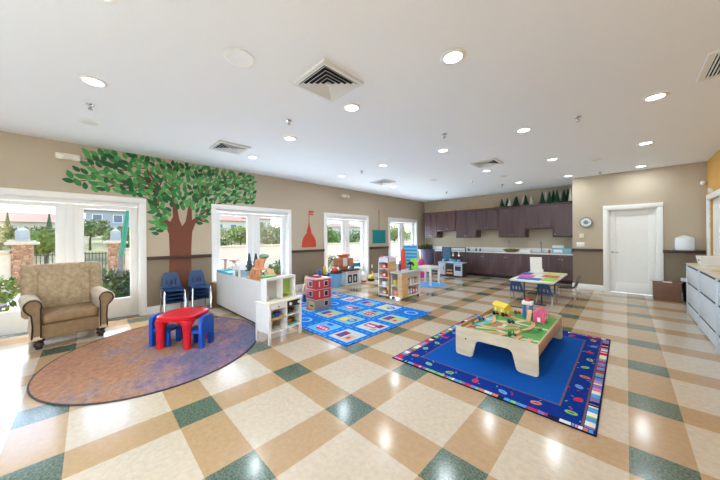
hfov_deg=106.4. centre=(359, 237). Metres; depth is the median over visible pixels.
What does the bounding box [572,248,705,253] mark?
trim
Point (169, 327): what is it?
chair
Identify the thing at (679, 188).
wall
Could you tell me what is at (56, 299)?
armchair
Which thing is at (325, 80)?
ceiling vent
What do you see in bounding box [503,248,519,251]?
basket
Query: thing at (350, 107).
recessed light
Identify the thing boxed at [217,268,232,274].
tray
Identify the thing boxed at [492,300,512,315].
house
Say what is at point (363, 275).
bag
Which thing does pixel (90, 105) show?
sprinkler head
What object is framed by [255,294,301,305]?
countertop
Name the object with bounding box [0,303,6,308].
patio table
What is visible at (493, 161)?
ceiling vent
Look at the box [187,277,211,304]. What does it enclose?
chair
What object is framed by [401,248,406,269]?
easel
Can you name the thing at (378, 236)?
bulletin board
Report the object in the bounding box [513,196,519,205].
tree
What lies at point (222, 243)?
tree
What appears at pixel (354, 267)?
table
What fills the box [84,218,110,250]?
tree
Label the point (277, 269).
shrub
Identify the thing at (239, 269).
castle
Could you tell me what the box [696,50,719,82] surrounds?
ceiling vent
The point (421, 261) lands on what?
cone
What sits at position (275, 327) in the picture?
shelf
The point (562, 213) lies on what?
upper cabinet
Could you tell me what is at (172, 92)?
ceiling
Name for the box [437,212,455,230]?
upper cabinet
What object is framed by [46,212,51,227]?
cypress
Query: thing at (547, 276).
place mat
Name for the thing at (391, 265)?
shelf
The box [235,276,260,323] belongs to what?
shelf unit
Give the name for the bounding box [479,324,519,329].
track
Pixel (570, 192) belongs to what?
tree
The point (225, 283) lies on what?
shelf unit
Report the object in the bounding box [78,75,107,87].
recessed light
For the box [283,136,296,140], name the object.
recessed light
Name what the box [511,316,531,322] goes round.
track
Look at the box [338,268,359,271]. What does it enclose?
countertop
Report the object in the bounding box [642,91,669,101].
recessed light
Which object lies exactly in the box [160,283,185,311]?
chair
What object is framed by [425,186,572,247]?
wall
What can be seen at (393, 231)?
tree
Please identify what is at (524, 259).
base cabinet
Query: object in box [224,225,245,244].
tree
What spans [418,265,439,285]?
table
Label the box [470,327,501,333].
track
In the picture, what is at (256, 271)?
toy treehouse
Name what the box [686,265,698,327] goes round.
filing cabinet
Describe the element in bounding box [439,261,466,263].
countertop
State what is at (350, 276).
stove
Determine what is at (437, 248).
countertop
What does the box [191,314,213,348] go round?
chair
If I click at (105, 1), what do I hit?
recessed light
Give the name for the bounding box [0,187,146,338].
window
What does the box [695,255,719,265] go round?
bin
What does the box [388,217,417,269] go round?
window
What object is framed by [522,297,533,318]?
tower
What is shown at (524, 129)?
recessed light
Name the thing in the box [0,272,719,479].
floor
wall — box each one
[0,131,424,306]
[125,241,410,272]
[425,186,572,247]
[572,161,706,284]
[707,150,719,255]
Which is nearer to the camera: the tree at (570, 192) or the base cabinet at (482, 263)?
the tree at (570, 192)
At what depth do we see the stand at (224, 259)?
5.90 m
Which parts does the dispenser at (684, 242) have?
lid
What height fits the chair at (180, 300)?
0.566 m
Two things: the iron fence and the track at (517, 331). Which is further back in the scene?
the iron fence
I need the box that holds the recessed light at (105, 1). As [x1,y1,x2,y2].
[99,0,118,3]
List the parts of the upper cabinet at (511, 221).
door, door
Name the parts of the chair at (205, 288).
seat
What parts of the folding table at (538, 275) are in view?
leg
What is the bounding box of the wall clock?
[579,217,592,226]
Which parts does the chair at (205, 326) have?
seat, leg, backrest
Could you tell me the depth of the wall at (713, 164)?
5.50 m
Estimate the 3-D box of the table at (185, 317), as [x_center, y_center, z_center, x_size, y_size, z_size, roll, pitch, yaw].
[-2.437,1.239,3.727,0.530,0.434,0.530,0,0,4]
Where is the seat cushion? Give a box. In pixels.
[42,302,98,323]
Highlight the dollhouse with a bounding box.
[305,276,331,310]
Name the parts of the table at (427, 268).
leg, leg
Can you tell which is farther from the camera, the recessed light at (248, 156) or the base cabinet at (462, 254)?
the base cabinet at (462, 254)
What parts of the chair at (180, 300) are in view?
seat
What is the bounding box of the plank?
[527,310,531,321]
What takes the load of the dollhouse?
on the rug at (349, 320)
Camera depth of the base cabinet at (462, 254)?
10.24 m
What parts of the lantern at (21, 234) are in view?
pane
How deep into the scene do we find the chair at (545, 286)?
5.62 m
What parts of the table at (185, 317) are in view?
leg, leg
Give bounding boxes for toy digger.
[368,271,373,280]
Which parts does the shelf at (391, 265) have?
panel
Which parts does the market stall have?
window panel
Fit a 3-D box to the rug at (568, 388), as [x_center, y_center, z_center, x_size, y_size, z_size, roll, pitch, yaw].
[1.931,1.429,3.481,1.847,0.014,2.524,0,0,45]
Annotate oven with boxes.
[287,299,300,306]
[287,310,299,315]
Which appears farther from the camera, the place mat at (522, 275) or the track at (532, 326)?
the place mat at (522, 275)
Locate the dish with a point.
(276, 314)
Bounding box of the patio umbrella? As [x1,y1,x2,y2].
[116,211,129,297]
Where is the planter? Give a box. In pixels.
[418,244,434,273]
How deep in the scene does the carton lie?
8.32 m
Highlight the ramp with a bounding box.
[267,269,274,274]
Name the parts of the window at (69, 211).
sash, sill, post, sash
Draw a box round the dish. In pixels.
[273,312,280,316]
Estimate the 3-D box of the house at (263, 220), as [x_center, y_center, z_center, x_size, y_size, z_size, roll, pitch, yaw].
[-20.452,-1.448,50.443,7.000,6.100,6.000,0,0,45]
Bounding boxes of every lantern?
[15,226,29,240]
[110,227,120,239]
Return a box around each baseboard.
[147,273,377,314]
[572,283,682,298]
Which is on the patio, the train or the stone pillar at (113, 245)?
the stone pillar at (113, 245)
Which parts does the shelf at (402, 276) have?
panel, panel, rail, panel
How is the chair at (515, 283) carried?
on the floor
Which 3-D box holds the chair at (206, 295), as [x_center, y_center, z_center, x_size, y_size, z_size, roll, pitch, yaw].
[-3.348,1.194,5.583,0.475,0.566,0.363,0,0,45]
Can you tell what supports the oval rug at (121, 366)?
on the floor
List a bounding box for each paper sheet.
[552,245,563,247]
[695,266,719,268]
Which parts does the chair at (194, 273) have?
backrest, seat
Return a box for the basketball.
[331,267,337,272]
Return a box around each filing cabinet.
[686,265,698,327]
[698,271,716,350]
[716,279,719,352]
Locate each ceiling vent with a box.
[209,140,250,154]
[293,59,363,101]
[370,179,395,184]
[470,158,502,167]
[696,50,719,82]
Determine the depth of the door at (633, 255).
6.72 m
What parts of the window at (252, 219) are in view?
sash, post, sash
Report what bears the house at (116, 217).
on the hillside
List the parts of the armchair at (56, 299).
arm, nailhead trim, arm, leg, backrest, leg, arm, arm, nailhead trim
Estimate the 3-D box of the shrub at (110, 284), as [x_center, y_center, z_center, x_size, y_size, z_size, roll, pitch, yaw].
[-5.578,1.118,6.424,1.591,0.879,1.100,0,0,-38]
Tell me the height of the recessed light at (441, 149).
0.012 m
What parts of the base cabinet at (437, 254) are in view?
door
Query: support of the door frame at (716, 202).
in the wall at (713, 164)
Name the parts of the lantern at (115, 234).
pane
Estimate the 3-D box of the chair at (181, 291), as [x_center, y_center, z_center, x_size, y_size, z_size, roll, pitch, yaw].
[-3.646,1.047,5.243,0.475,0.566,0.363,0,0,45]
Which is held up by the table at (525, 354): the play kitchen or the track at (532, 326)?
the track at (532, 326)
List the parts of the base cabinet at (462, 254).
door, door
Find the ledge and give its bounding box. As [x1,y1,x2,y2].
[671,250,698,251]
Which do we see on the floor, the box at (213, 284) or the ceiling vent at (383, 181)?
the box at (213, 284)
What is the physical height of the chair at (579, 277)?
0.553 m
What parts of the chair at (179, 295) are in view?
seat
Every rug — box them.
[26,317,255,405]
[295,291,431,346]
[392,314,610,436]
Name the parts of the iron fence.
rail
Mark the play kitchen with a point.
(447, 268)
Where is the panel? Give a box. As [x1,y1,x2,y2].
[410,259,417,268]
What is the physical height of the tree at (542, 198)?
0.413 m
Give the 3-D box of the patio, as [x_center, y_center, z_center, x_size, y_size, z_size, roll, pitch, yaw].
[-2.093,1.585,12.628,7.250,0.160,65.000,0,0,45]
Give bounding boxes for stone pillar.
[4,241,39,290]
[103,240,127,279]
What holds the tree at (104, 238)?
on the hillside
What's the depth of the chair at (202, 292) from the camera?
5.53 m
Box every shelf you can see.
[271,313,285,320]
[271,322,299,333]
[390,269,420,300]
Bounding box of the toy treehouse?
[245,254,270,281]
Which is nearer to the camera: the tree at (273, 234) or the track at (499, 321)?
the track at (499, 321)
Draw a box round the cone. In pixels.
[418,250,424,277]
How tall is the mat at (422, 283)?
0.008 m
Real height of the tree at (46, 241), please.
1.976 m
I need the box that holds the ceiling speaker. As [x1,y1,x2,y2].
[224,48,254,67]
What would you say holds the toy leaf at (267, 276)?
on the shelf unit at (277, 286)
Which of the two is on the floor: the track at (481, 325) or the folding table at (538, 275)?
the folding table at (538, 275)
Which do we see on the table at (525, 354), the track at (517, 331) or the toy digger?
the track at (517, 331)
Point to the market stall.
(343, 261)
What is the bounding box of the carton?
[552,248,571,253]
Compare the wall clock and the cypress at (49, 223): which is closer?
the wall clock
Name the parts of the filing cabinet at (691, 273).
drawer, drawer, drawer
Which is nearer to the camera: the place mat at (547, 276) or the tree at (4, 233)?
the place mat at (547, 276)
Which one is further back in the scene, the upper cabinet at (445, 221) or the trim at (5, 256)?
the upper cabinet at (445, 221)
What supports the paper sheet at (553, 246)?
on the countertop at (437, 248)
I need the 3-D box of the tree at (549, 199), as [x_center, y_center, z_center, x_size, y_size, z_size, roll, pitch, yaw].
[6.121,-1.305,8.704,0.218,0.392,0.207,0,0,45]
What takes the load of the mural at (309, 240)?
attached to the wall at (26, 162)
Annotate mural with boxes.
[62,148,256,303]
[302,211,315,247]
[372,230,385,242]
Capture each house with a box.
[0,212,54,230]
[84,205,129,231]
[220,215,245,230]
[236,214,273,228]
[327,223,360,230]
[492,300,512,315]
[532,307,547,323]
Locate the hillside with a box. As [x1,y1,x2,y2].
[0,230,410,277]
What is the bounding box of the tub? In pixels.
[327,271,342,287]
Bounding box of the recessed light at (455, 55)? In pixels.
[440,48,465,64]
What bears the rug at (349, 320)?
on the floor
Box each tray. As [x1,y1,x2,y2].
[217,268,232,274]
[418,265,435,266]
[519,250,530,252]
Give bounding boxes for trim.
[0,251,10,292]
[147,246,388,259]
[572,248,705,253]
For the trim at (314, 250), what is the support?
attached to the wall at (26, 162)
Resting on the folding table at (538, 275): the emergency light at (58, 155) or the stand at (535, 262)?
the stand at (535, 262)
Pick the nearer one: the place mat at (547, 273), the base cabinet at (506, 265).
the place mat at (547, 273)
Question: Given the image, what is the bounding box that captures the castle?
[232,262,248,277]
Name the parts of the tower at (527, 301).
crown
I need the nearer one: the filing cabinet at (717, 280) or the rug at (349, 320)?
the filing cabinet at (717, 280)
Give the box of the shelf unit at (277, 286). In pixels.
[255,274,301,345]
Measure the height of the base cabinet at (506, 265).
0.875 m
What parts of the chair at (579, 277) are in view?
seat, backrest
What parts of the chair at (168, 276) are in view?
backrest, seat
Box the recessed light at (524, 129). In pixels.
[515,127,531,132]
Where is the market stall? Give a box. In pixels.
[334,254,352,269]
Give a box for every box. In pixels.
[211,281,218,305]
[651,279,682,302]
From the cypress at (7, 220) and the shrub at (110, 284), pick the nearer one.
the shrub at (110, 284)
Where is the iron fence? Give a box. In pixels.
[35,251,105,281]
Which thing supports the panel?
on the floor
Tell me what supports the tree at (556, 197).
on the upper cabinet at (430, 220)
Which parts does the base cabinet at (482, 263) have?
door, door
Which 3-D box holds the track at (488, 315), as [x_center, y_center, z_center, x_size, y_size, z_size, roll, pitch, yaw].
[1.595,1.147,3.693,0.955,0.014,0.065,0,0,-43]
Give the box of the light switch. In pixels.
[577,242,584,246]
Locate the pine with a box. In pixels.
[246,253,252,275]
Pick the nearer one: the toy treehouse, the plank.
the plank
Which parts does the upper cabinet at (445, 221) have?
door, door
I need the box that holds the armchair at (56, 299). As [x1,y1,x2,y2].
[18,261,114,349]
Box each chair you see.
[149,312,180,346]
[160,272,186,305]
[160,279,186,309]
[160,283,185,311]
[160,298,184,311]
[187,270,211,301]
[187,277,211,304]
[187,280,211,306]
[187,294,211,308]
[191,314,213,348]
[509,281,527,300]
[536,284,557,306]
[555,276,580,300]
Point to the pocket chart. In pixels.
(411, 252)
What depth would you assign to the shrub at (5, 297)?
5.15 m
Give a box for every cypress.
[4,212,10,228]
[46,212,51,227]
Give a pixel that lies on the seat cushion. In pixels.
(69, 312)
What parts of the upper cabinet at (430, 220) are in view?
door, door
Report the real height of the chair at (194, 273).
0.566 m
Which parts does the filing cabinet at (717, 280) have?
drawer, drawer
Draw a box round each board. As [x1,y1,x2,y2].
[427,208,455,212]
[457,205,495,209]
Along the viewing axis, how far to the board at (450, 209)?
11.34 m
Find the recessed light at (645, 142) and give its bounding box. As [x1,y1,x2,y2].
[637,141,654,144]
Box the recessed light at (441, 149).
[437,148,448,151]
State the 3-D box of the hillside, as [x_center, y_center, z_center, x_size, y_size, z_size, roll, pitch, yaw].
[-15.686,-0.377,71.754,96.800,4.087,200.000,0,0,45]
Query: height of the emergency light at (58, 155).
0.116 m
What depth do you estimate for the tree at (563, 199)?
8.40 m
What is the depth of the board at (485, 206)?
10.32 m
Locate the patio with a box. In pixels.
[1,257,397,311]
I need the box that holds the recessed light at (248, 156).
[247,155,258,158]
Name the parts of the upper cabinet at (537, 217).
door, door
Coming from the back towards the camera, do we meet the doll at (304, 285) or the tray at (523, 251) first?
the tray at (523, 251)
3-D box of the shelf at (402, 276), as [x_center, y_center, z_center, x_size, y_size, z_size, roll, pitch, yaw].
[1.106,1.116,6.508,0.350,0.650,0.780,0,0,45]
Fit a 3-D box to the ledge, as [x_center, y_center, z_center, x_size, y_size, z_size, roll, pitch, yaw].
[7.211,0.290,5.982,0.380,0.022,0.284,0,0,45]
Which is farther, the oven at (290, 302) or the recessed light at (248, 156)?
the recessed light at (248, 156)
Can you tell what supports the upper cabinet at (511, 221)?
attached to the wall at (489, 238)
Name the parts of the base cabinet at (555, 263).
door, door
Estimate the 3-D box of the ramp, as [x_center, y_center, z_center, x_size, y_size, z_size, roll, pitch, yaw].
[-1.496,0.630,4.563,0.190,0.190,0.100,0,0,45]
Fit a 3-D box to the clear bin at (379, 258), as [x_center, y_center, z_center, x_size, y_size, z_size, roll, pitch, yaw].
[0.664,0.489,6.585,0.312,0.165,0.306,0,0,45]
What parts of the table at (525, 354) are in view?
rail, panel, panel, rail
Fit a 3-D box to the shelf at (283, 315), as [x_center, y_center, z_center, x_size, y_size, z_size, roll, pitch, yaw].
[-1.258,1.131,3.847,0.292,0.015,0.273,0,0,35]
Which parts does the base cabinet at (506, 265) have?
door, door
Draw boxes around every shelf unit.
[216,272,236,314]
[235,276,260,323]
[255,274,301,345]
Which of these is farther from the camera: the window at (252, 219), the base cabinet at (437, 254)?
the base cabinet at (437, 254)
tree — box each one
[0,224,54,239]
[0,238,9,250]
[8,230,54,263]
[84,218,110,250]
[101,226,129,247]
[220,238,231,245]
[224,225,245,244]
[260,222,280,244]
[327,226,339,242]
[335,230,360,242]
[390,224,410,241]
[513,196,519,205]
[522,195,528,204]
[539,191,545,203]
[546,191,552,202]
[551,190,555,202]
[554,190,559,202]
[560,189,567,201]
[568,188,571,200]
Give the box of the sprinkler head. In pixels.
[86,103,94,109]
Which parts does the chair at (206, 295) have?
seat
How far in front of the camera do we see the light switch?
7.37 m
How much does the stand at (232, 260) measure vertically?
0.275 m
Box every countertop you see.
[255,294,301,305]
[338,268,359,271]
[418,246,572,254]
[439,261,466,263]
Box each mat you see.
[420,281,446,287]
[516,277,540,280]
[518,274,535,277]
[541,278,557,281]
[542,275,559,277]
[545,272,563,275]
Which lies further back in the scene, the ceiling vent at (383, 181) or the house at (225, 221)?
the house at (225, 221)
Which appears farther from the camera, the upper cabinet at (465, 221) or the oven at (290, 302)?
the upper cabinet at (465, 221)
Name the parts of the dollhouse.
garage door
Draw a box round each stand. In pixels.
[220,258,230,270]
[229,259,238,272]
[530,257,542,273]
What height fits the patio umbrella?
2.604 m
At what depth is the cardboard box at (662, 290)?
5.90 m
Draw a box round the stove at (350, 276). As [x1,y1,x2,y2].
[338,268,359,285]
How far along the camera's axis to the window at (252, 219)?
6.72 m
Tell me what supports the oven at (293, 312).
in the shelf unit at (277, 286)
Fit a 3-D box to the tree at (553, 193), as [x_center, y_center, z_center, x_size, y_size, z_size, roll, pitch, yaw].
[6.269,-1.327,8.726,0.218,0.434,0.207,0,0,45]
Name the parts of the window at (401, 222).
sash, post, sash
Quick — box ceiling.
[0,0,719,201]
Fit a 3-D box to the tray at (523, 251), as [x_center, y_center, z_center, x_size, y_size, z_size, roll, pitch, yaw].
[5.580,0.449,9.083,0.320,0.090,0.180,0,0,45]
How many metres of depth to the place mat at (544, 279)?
5.64 m
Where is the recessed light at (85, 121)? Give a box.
[79,119,100,125]
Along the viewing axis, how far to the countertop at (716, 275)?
4.01 m
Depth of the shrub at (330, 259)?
11.85 m
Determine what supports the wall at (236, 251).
on the patio
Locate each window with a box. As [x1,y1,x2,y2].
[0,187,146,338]
[211,204,291,281]
[324,212,368,278]
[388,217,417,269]
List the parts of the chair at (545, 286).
backrest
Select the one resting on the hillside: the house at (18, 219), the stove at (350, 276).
the house at (18, 219)
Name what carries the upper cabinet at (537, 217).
attached to the wall at (489, 238)
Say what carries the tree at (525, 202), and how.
on the upper cabinet at (430, 220)
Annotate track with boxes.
[464,314,491,327]
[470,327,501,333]
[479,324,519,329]
[489,316,495,323]
[496,330,522,335]
[497,320,520,327]
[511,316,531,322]
[521,322,534,330]
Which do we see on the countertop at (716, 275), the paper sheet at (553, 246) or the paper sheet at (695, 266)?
the paper sheet at (695, 266)
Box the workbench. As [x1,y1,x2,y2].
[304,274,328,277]
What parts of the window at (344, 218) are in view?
sash, post, sash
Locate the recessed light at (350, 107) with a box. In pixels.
[343,103,359,111]
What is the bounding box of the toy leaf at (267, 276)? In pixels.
[258,275,276,278]
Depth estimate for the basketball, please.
7.87 m
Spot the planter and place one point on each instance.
(428, 251)
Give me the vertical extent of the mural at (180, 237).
2.902 m
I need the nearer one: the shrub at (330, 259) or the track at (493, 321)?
the track at (493, 321)
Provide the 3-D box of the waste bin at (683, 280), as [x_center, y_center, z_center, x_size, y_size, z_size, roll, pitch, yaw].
[7.223,1.141,5.861,0.314,0.507,0.314,0,0,45]
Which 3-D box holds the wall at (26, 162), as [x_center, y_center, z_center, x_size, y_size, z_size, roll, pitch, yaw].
[-1.689,-0.068,7.751,0.200,3.060,13.450,0,0,45]
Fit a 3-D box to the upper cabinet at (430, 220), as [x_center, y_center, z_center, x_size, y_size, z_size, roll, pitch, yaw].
[3.187,-0.510,11.747,0.616,1.030,0.499,0,0,45]
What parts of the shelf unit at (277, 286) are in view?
leg, panel, leg, drawer, panel, leg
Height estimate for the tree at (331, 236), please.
2.638 m
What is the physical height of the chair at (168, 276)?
0.566 m
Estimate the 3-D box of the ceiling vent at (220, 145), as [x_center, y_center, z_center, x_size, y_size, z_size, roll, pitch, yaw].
[-2.288,-1.578,4.739,0.520,0.036,0.520,0,0,45]
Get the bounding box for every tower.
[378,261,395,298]
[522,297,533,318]
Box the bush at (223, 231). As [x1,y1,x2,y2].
[220,227,232,237]
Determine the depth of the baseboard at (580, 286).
7.24 m
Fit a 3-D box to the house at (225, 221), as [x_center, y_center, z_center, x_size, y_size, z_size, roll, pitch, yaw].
[-22.032,-0.786,43.150,7.000,5.800,6.000,0,0,45]
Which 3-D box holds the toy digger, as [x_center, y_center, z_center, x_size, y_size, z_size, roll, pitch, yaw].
[0.375,1.271,9.004,0.220,0.350,0.140,0,0,45]
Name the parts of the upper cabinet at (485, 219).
door, door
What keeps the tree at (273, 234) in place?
on the hillside
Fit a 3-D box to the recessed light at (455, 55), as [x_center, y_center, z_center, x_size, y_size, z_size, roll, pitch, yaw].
[0.830,-1.611,2.402,0.216,0.012,0.216,0,0,45]
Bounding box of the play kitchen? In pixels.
[438,247,466,276]
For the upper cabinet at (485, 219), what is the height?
0.750 m
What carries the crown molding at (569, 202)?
on the upper cabinet at (430, 220)
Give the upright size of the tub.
0.450 m
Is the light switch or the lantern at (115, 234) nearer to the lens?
the light switch
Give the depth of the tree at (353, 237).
26.78 m
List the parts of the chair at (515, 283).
backrest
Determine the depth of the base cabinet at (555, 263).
8.18 m
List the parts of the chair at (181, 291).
seat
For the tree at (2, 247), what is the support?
on the hillside
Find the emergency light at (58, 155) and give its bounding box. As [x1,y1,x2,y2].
[55,152,79,160]
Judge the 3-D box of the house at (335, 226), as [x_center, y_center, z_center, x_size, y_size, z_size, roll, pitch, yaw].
[-4.628,-0.866,66.443,7.000,5.500,9.000,0,0,45]
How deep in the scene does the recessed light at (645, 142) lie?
4.67 m
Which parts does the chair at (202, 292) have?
seat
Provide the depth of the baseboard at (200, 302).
5.53 m
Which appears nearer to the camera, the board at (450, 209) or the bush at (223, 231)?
the board at (450, 209)
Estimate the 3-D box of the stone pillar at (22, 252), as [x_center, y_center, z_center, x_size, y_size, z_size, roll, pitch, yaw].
[-9.896,0.823,7.906,0.640,1.480,0.600,0,0,45]
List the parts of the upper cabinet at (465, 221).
door, door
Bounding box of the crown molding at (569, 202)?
[423,201,571,214]
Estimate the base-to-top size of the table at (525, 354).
0.335 m
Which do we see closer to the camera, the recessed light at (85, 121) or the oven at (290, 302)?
the recessed light at (85, 121)
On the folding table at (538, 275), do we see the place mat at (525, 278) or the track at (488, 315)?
the place mat at (525, 278)
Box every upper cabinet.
[424,214,441,237]
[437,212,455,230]
[456,211,480,237]
[476,209,497,229]
[498,207,528,237]
[526,205,552,228]
[552,203,572,236]
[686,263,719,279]
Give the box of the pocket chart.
[402,244,417,268]
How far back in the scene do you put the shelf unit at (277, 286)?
3.91 m
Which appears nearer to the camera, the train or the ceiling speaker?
the ceiling speaker
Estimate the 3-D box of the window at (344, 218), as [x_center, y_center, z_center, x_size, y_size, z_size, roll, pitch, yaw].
[-0.459,0.337,8.971,0.230,2.230,1.990,0,0,45]
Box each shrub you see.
[0,275,19,311]
[102,268,129,297]
[262,260,280,275]
[328,256,337,270]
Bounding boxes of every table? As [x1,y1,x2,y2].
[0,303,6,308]
[154,307,209,349]
[354,267,360,282]
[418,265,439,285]
[456,307,562,376]
[510,271,567,305]
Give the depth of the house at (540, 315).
3.63 m
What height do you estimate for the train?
0.055 m
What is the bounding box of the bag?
[361,271,366,282]
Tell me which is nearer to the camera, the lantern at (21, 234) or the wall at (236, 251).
the lantern at (21, 234)
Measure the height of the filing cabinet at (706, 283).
0.903 m
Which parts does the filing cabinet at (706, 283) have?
drawer, drawer, finger pull, drawer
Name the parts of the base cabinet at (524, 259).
door, door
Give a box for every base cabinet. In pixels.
[434,251,451,271]
[452,252,472,274]
[472,252,494,276]
[494,253,518,278]
[519,254,546,274]
[547,255,572,284]
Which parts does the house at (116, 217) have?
pane, pane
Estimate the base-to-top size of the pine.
0.434 m
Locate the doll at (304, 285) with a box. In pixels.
[302,275,308,301]
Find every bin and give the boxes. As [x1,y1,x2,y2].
[354,262,360,266]
[378,255,395,261]
[681,278,685,301]
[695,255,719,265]
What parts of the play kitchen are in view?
door, oven door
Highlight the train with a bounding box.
[508,331,515,336]
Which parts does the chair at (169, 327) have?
backrest, seat, leg, leg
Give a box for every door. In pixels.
[603,202,663,294]
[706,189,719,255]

